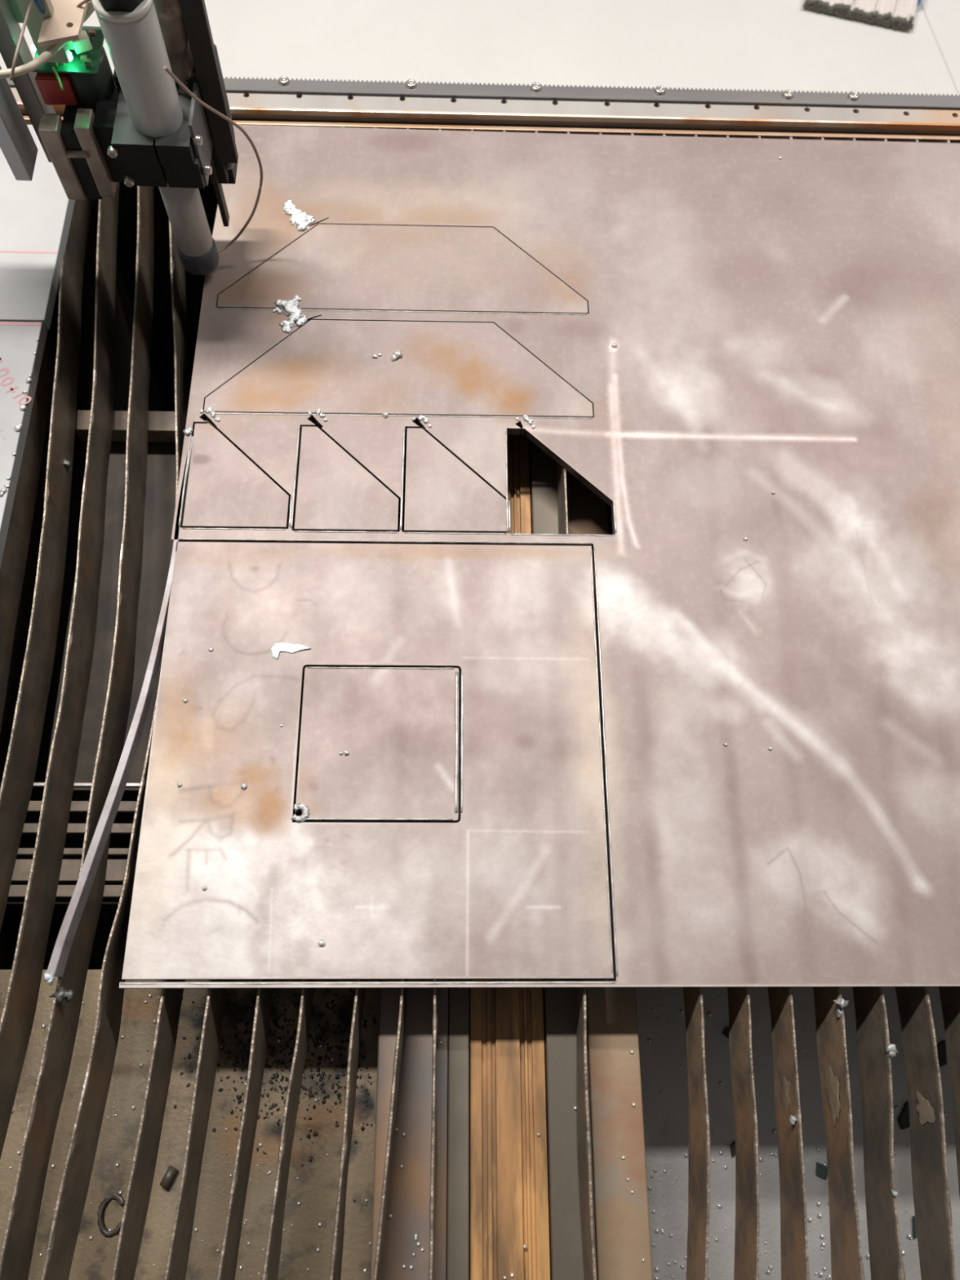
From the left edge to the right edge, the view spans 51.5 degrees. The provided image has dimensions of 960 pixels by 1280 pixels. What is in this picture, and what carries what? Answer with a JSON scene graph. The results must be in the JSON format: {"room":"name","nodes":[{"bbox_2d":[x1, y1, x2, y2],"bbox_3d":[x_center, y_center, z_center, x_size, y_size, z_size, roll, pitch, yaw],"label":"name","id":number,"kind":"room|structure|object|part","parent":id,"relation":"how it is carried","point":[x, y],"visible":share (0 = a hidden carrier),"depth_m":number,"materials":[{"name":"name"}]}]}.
{"room":"workspace","nodes":[
{"label":"workspace","id":0,"kind":"room"},
{"bbox_2d":[0,0,959,96],"bbox_3d":[0.254,-1.544,2.140,8.000,0.001,8.000,0,68,-2],"label":"floor","id":1,"kind":"structure","parent":0,"point":[757,45],"depth_m":2.00,"materials":[{"name":"paint"}]},
{"bbox_2d":[0,113,959,1279],"bbox_3d":[0.021,0.253,0.992,1.698,0.754,1.330,0,68,-2],"label":"table","id":2,"kind":"object","parent":1,"relation":"on","point":[508,1197],"depth_m":0.65,"materials":[{"name":"black metal"}]},
{"bbox_2d":[0,321,47,568],"bbox_3d":[-0.631,0.212,0.590,0.584,0.015,1.000,0,68,-2],"label":"board","id":3,"kind":"object","parent":2,"relation":"on","point":[22,344],"visible":1,"depth_m":0.76,"materials":[{"name":"white"}]},
{"bbox_3d":[-0.353,-0.170,0.784,0.010,0.045,0.566,-2,68,-3],"label":"slat","id":4,"kind":"part","parent":2,"relation":"part of","materials":[{"name":"brown metal"}]},
{"bbox_2d":[0,124,75,329],"bbox_3d":[-0.634,-0.349,0.821,0.580,0.012,0.210,0,68,-2],"label":"board","id":5,"kind":"object","parent":2,"relation":"on","point":[36,215],"visible":0.59,"depth_m":0.81,"materials":[{"name":"white"}]},
{"bbox_3d":[-0.329,-0.092,0.753,0.022,0.045,0.734,-2,68,-2],"label":"slat","id":6,"kind":"part","parent":2,"relation":"part of","materials":[{"name":"brown metal"}]},
{"bbox_3d":[-0.301,-0.041,0.733,0.028,0.045,0.845,-1,68,-2],"label":"slat","id":7,"kind":"part","parent":2,"relation":"part of","materials":[{"name":"brown metal"}]},
{"bbox_3d":[-0.210,0.171,0.717,0.289,0.005,0.038,0,68,-2],"label":"ledge plate","id":8,"kind":"part","parent":2,"relation":"part of","materials":[{"name":"black metal"}]},
{"bbox_3d":[-0.271,0.009,0.712,0.033,0.048,0.954,-1,68,-2],"label":"slat","id":9,"kind":"part","parent":2,"relation":"part of","materials":[{"name":"brown metal"}]},
{"bbox_2d":[97,1193,124,1236],"bbox_3d":[-0.237,0.369,0.640,0.017,0.004,0.024,0,68,-2],"label":"ring","id":10,"kind":"object","parent":2,"relation":"on","point":[104,1230],"visible":0.95,"depth_m":0.64,"materials":[{"name":"grey metal"}]},
{"bbox_3d":[-0.240,0.011,0.713,0.044,0.045,0.956,-1,68,-2],"label":"slat","id":11,"kind":"part","parent":2,"relation":"part of","materials":[{"name":"brown metal"}]},
{"bbox_3d":[-0.231,0.029,0.675,0.019,0.011,0.393,7,68,1],"label":"offcut strip","id":12,"kind":"part","parent":2,"relation":"part of","materials":[{"name":"silver metal"}]},
{"bbox_2d":[0,0,238,226],"bbox_3d":[-0.278,-0.384,0.625,0.219,0.340,0.090,-3,68,-3],"label":"carriage","id":13,"kind":"object","parent":2,"relation":"attached to","point":[96,145],"visible":0.89,"depth_m":0.67,"materials":[{"name":"black metal"}]},
{"bbox_3d":[-0.331,-0.440,0.575,0.110,0.175,0.004,1,70,-3],"label":"backing plate","id":14,"kind":"part","parent":13,"relation":"part of","materials":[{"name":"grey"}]},
{"bbox_3d":[-0.324,-0.384,0.621,0.012,0.220,0.030,1,70,-3],"label":"aluminium post","id":15,"kind":"part","parent":13,"relation":"part of","materials":[{"name":"silver metal"}]},
{"bbox_2d":[9,0,33,80],"bbox_3d":[-0.272,-0.360,0.593,0.005,0.023,0.050,15,68,4],"label":"wire","id":16,"kind":"object","parent":13,"relation":"hanging from","point":[30,3],"visible":1,"depth_m":0.59,"materials":[{"name":"brown"}]},
{"bbox_3d":[-0.307,-0.401,0.632,0.012,0.228,0.018,1,70,-3],"label":"aluminium post","id":17,"kind":"part","parent":13,"relation":"part of","materials":[{"name":"grey metal"}]},
{"bbox_2d":[31,44,36,51],"bbox_3d":[-0.291,-0.386,0.649,0.003,0.003,0.003,1,70,-3],"label":"lamp","id":18,"kind":"object","parent":13,"relation":"on","point":[33,46],"depth_m":0.65,"materials":[{"name":"white"}]},
{"bbox_2d":[33,0,44,13],"bbox_3d":[-0.270,-0.390,0.616,0.007,0.043,0.020,0,68,-2],"label":"cable","id":19,"kind":"object","parent":13,"relation":"attached to","point":[38,3],"visible":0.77,"depth_m":0.60,"materials":[{"name":"blue plastic"}]},
{"bbox_3d":[-0.271,-0.400,0.583,0.018,0.132,0.008,1,70,-3],"label":"support post","id":20,"kind":"part","parent":13,"relation":"part of","materials":[{"name":"beige"}]},
{"bbox_2d":[0,4,94,79],"bbox_3d":[-0.264,-0.370,0.615,0.017,0.018,0.098,29,70,10],"label":"cable","id":21,"kind":"object","parent":13,"relation":"on","point":[48,53],"visible":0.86,"depth_m":0.60,"materials":[{"name":"beige plastic"}]},
{"bbox_2d":[35,72,77,105],"bbox_3d":[-0.282,-0.369,0.663,0.022,0.021,0.012,1,70,-3],"label":"switch","id":22,"kind":"object","parent":13,"relation":"attached to","point":[46,84],"depth_m":0.66,"materials":[{"name":"red plastic"}]},
{"bbox_2d":[51,66,63,90],"bbox_3d":[-0.275,-0.365,0.647,0.002,0.010,0.012,-24,70,-11],"label":"wire","id":23,"kind":"object","parent":13,"relation":"attached to","point":[52,67],"visible":1,"depth_m":0.65,"materials":[{"name":"green"}]},
{"bbox_2d":[67,50,72,61],"bbox_3d":[-0.267,-0.378,0.642,0.006,0.005,0.006,1,70,-3],"label":"lamp","id":24,"kind":"object","parent":13,"relation":"on","point":[69,55],"depth_m":0.64,"materials":[{"name":"plastic"}]},
{"bbox_2d":[75,0,90,7],"bbox_3d":[-0.252,-0.391,0.623,0.035,0.032,0.004,8,68,1],"label":"wire","id":25,"kind":"object","parent":13,"relation":"attached to","point":[83,2],"visible":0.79,"depth_m":0.61,"materials":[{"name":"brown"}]},
{"bbox_2d":[87,0,93,9],"bbox_3d":[-0.256,-0.391,0.624,0.050,0.026,0.011,-41,75,-16],"label":"cable","id":26,"kind":"object","parent":13,"relation":"attached to","point":[90,2],"visible":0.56,"depth_m":0.62,"materials":[{"name":"beige plastic"}]},
{"bbox_2d":[91,0,218,275],"bbox_3d":[-0.217,-0.345,0.679,0.041,0.266,0.035,42,73,14],"label":"torch","id":27,"kind":"object","parent":13,"relation":"attached to","point":[131,31],"visible":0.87,"depth_m":0.64,"materials":[{"name":"aluminium"},{"name":"black plastic"}]},
{"bbox_2d":[163,65,262,253],"bbox_3d":[-0.191,-0.344,0.702,0.033,0.195,0.075,23,69,7],"label":"cable","id":28,"kind":"object","parent":27,"relation":"attached to","point":[171,73],"visible":1,"depth_m":0.71,"materials":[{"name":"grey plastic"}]},
{"bbox_3d":[-0.192,-0.347,0.685,0.003,0.052,0.038,1,70,-3],"label":"plate","id":29,"kind":"part","parent":13,"relation":"part of","materials":[{"name":"metal"}]},
{"bbox_3d":[-0.193,0.008,0.716,0.018,0.045,0.947,2,68,-1],"label":"slat","id":30,"kind":"part","parent":2,"relation":"part of","materials":[{"name":"brown metal"}]},
{"bbox_2d":[160,1165,177,1188],"bbox_3d":[-0.203,0.349,0.647,0.006,0.006,0.012,24,69,8],"label":"steel slug","id":31,"kind":"object","parent":2,"relation":"on","point":[171,1172],"visible":1,"depth_m":0.65,"materials":[{"name":"brown"}]},
{"bbox_2d":[0,969,380,1279],"bbox_3d":[-0.212,0.470,0.603,0.290,0.004,0.513,0,68,-2],"label":"tray","id":32,"kind":"object","parent":2,"relation":"on","point":[311,1198],"depth_m":0.66,"materials":[{"name":"brown metal"}]},
{"bbox_3d":[-0.165,0.007,0.717,0.015,0.045,0.944,2,68,-1],"label":"slat","id":33,"kind":"part","parent":2,"relation":"part of","materials":[{"name":"brown metal"}]},
{"bbox_2d":[182,423,289,528],"bbox_3d":[-0.178,-0.121,0.740,0.075,0.008,0.088,0,68,-2],"label":"gusset plate","id":34,"kind":"object","parent":2,"relation":"on","point":[225,489],"visible":1,"depth_m":0.73,"materials":[{"name":"metal"}]},
{"bbox_3d":[-0.135,0.009,0.718,0.017,0.045,0.947,2,68,-1],"label":"slat","id":35,"kind":"part","parent":2,"relation":"part of","materials":[{"name":"brown metal"}]},
{"bbox_3d":[-0.108,0.009,0.718,0.016,0.045,0.948,2,68,-1],"label":"slat","id":36,"kind":"part","parent":2,"relation":"part of","materials":[{"name":"brown metal"}]},
{"bbox_2d":[294,426,399,531],"bbox_3d":[-0.097,-0.119,0.741,0.075,0.008,0.088,0,68,-2],"label":"gusset plate","id":37,"kind":"object","parent":2,"relation":"on","point":[335,493],"visible":1,"depth_m":0.73,"materials":[{"name":"metal"}]},
{"bbox_3d":[-0.074,0.005,0.721,0.012,0.045,0.939,2,68,-1],"label":"slat","id":38,"kind":"part","parent":2,"relation":"part of","materials":[{"name":"brown metal"}]},
{"bbox_2d":[121,542,613,979],"bbox_3d":[-0.068,0.070,0.664,0.298,0.011,0.297,0,68,-2],"label":"square plate","id":39,"kind":"object","parent":2,"relation":"on","point":[228,886],"visible":1,"depth_m":0.65,"materials":[{"name":"metal"}]},
{"bbox_2d":[270,642,311,659],"bbox_3d":[-0.131,0.005,0.684,0.028,0.002,0.012,-18,69,-9],"label":"flake","id":40,"kind":"object","parent":39,"relation":"on","point":[276,648],"visible":1,"depth_m":0.68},
{"bbox_2d":[290,666,458,822],"bbox_3d":[-0.068,0.069,0.664,0.108,0.011,0.107,0,68,-2],"label":"square slug","id":41,"kind":"object","parent":39,"relation":"in","point":[378,744],"visible":1,"depth_m":0.66,"materials":[{"name":"metal"}]},
{"bbox_3d":[-0.050,0.009,0.720,0.017,0.045,0.947,2,68,-1],"label":"slat","id":42,"kind":"part","parent":2,"relation":"part of","materials":[{"name":"metal"}]},
{"bbox_2d":[204,320,592,417],"bbox_3d":[-0.062,-0.213,0.778,0.297,0.013,0.088,0,68,-2],"label":"cut trapezoidal part","id":43,"kind":"object","parent":2,"relation":"on","point":[333,366],"visible":1,"depth_m":0.77,"materials":[{"name":"metal"}]},
{"bbox_2d":[217,224,587,314],"bbox_3d":[-0.062,-0.304,0.818,0.297,0.008,0.088,0,68,-2],"label":"cut trapezoidal part","id":44,"kind":"object","parent":2,"relation":"on","point":[343,267],"visible":1,"depth_m":0.81,"materials":[{"name":"metal"}]},
{"bbox_3d":[-0.030,0.009,0.720,0.007,0.045,0.948,0,68,-2],"label":"slat","id":45,"kind":"part","parent":2,"relation":"part of","materials":[{"name":"grey metal"}]},
{"bbox_2d":[404,427,506,533],"bbox_3d":[-0.018,-0.118,0.744,0.075,0.008,0.088,0,68,-2],"label":"gusset plate","id":46,"kind":"object","parent":2,"relation":"on","point":[442,494],"visible":1,"depth_m":0.73,"materials":[{"name":"metal"}]},
{"bbox_2d":[6,75,959,110],"bbox_3d":[-0.035,-0.490,0.897,1.532,0.023,0.019,0,68,-2],"label":"rack","id":47,"kind":"object","parent":2,"relation":"attached to","point":[410,88],"visible":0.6,"depth_m":0.89,"materials":[{"name":"metal"}]},
{"bbox_2d":[10,88,959,134],"bbox_3d":[-0.035,-0.471,0.892,1.530,0.020,0.023,0,68,-2],"label":"rail","id":48,"kind":"object","parent":2,"relation":"on","point":[257,106],"visible":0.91,"depth_m":0.89,"materials":[{"name":"metal"}]},
{"bbox_2d":[119,124,959,988],"bbox_3d":[0.254,-0.116,0.748,0.955,0.014,0.713,0,68,-2],"label":"sheet","id":49,"kind":"object","parent":2,"relation":"on","point":[765,353],"visible":0.99,"depth_m":0.75,"materials":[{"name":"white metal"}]},
{"bbox_3d":[0.064,0.011,0.723,0.006,0.045,0.948,0,68,-2],"label":"slat","id":50,"kind":"part","parent":2,"relation":"part of","materials":[{"name":"metal"}]},
{"bbox_3d":[0.134,0.011,0.725,0.018,0.045,0.949,2,68,-1],"label":"slat","id":51,"kind":"part","parent":2,"relation":"part of","materials":[{"name":"brown metal"}]},
{"bbox_2d":[722,1026,728,1038],"bbox_3d":[0.205,0.321,0.813,0.012,0.003,0.008,0,68,-2],"label":"chip","id":52,"kind":"object","parent":2,"relation":"on","point":[726,1032],"visible":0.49,"depth_m":0.81,"materials":[{"name":"black metal"}]},
{"bbox_2d":[729,1141,735,1156],"bbox_3d":[0.200,0.399,0.781,0.010,0.003,0.007,-31,72,-13],"label":"chip","id":53,"kind":"object","parent":2,"relation":"on","point":[732,1146],"visible":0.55,"depth_m":0.78,"materials":[{"name":"black metal"}]},
{"bbox_3d":[0.164,0.012,0.725,0.018,0.045,0.949,2,68,-1],"label":"slat","id":54,"kind":"part","parent":2,"relation":"part of","materials":[{"name":"brown metal"}]},
{"bbox_3d":[0.191,0.012,0.726,0.016,0.045,0.950,2,68,-1],"label":"slat","id":55,"kind":"part","parent":2,"relation":"part of","materials":[{"name":"brown metal"}]},
{"bbox_2d":[635,986,959,1279],"bbox_3d":[0.411,0.391,0.795,0.630,0.004,0.800,0,68,-2],"label":"tray","id":56,"kind":"object","parent":2,"relation":"on","point":[661,1023],"depth_m":0.79,"materials":[{"name":"grey metal"}]},
{"bbox_2d":[815,1161,827,1178],"bbox_3d":[0.267,0.415,0.777,0.010,0.003,0.009,24,69,8],"label":"chip","id":57,"kind":"object","parent":2,"relation":"on","point":[821,1171],"visible":0.84,"depth_m":0.78,"materials":[{"name":"grey metal"}]},
{"bbox_3d":[0.224,0.012,0.725,0.016,0.049,0.950,2,68,-1],"label":"slat","id":58,"kind":"part","parent":2,"relation":"part of","materials":[{"name":"brown metal"}]},
{"bbox_3d":[0.250,0.012,0.726,0.019,0.048,0.950,2,68,-1],"label":"slat","id":59,"kind":"part","parent":2,"relation":"part of","materials":[{"name":"metal"}]},
{"bbox_2d":[897,1102,910,1129],"bbox_3d":[0.341,0.379,0.794,0.013,0.003,0.023,11,68,3],"label":"chip","id":60,"kind":"object","parent":2,"relation":"on","point":[904,1118],"visible":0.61,"depth_m":0.79,"materials":[{"name":"black metal"}]},
{"bbox_2d":[912,1215,916,1238],"bbox_3d":[0.336,0.450,0.764,0.007,0.003,0.019,14,68,4],"label":"chip","id":61,"kind":"object","parent":2,"relation":"on","point":[914,1230],"visible":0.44,"depth_m":0.76,"materials":[{"name":"grey metal"}]},
{"bbox_3d":[0.276,0.013,0.728,0.016,0.045,0.950,2,68,-1],"label":"slat","id":62,"kind":"part","parent":2,"relation":"part of","materials":[{"name":"metal"}]},
{"bbox_2d":[937,1040,946,1066],"bbox_3d":[0.377,0.338,0.812,0.007,0.003,0.021,6,68,1],"label":"chip","id":63,"kind":"object","parent":2,"relation":"on","point":[941,1047],"visible":0.81,"depth_m":0.81,"materials":[{"name":"black metal"}]},
{"bbox_3d":[0.306,0.013,0.729,0.018,0.045,0.950,2,68,-1],"label":"slat","id":64,"kind":"part","parent":2,"relation":"part of","materials":[{"name":"brown metal"}]},
{"bbox_2d":[802,0,920,31],"bbox_3d":[0.833,-1.469,2.088,0.229,0.072,0.428,15,68,5],"label":"brush","id":65,"kind":"object","parent":1,"relation":"on","point":[897,14],"visible":1,"depth_m":2.02,"materials":[{"name":"grey plastic"}]},
{"bbox_2d":[920,2,959,96],"bbox_3d":[0.933,-1.210,2.024,0.003,0.003,2.371,-6,68,-4],"label":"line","id":66,"kind":"structure","parent":1,"relation":"on","point":[920,2],"depth_m":2.02,"materials":[{"name":"white"}]}
]}

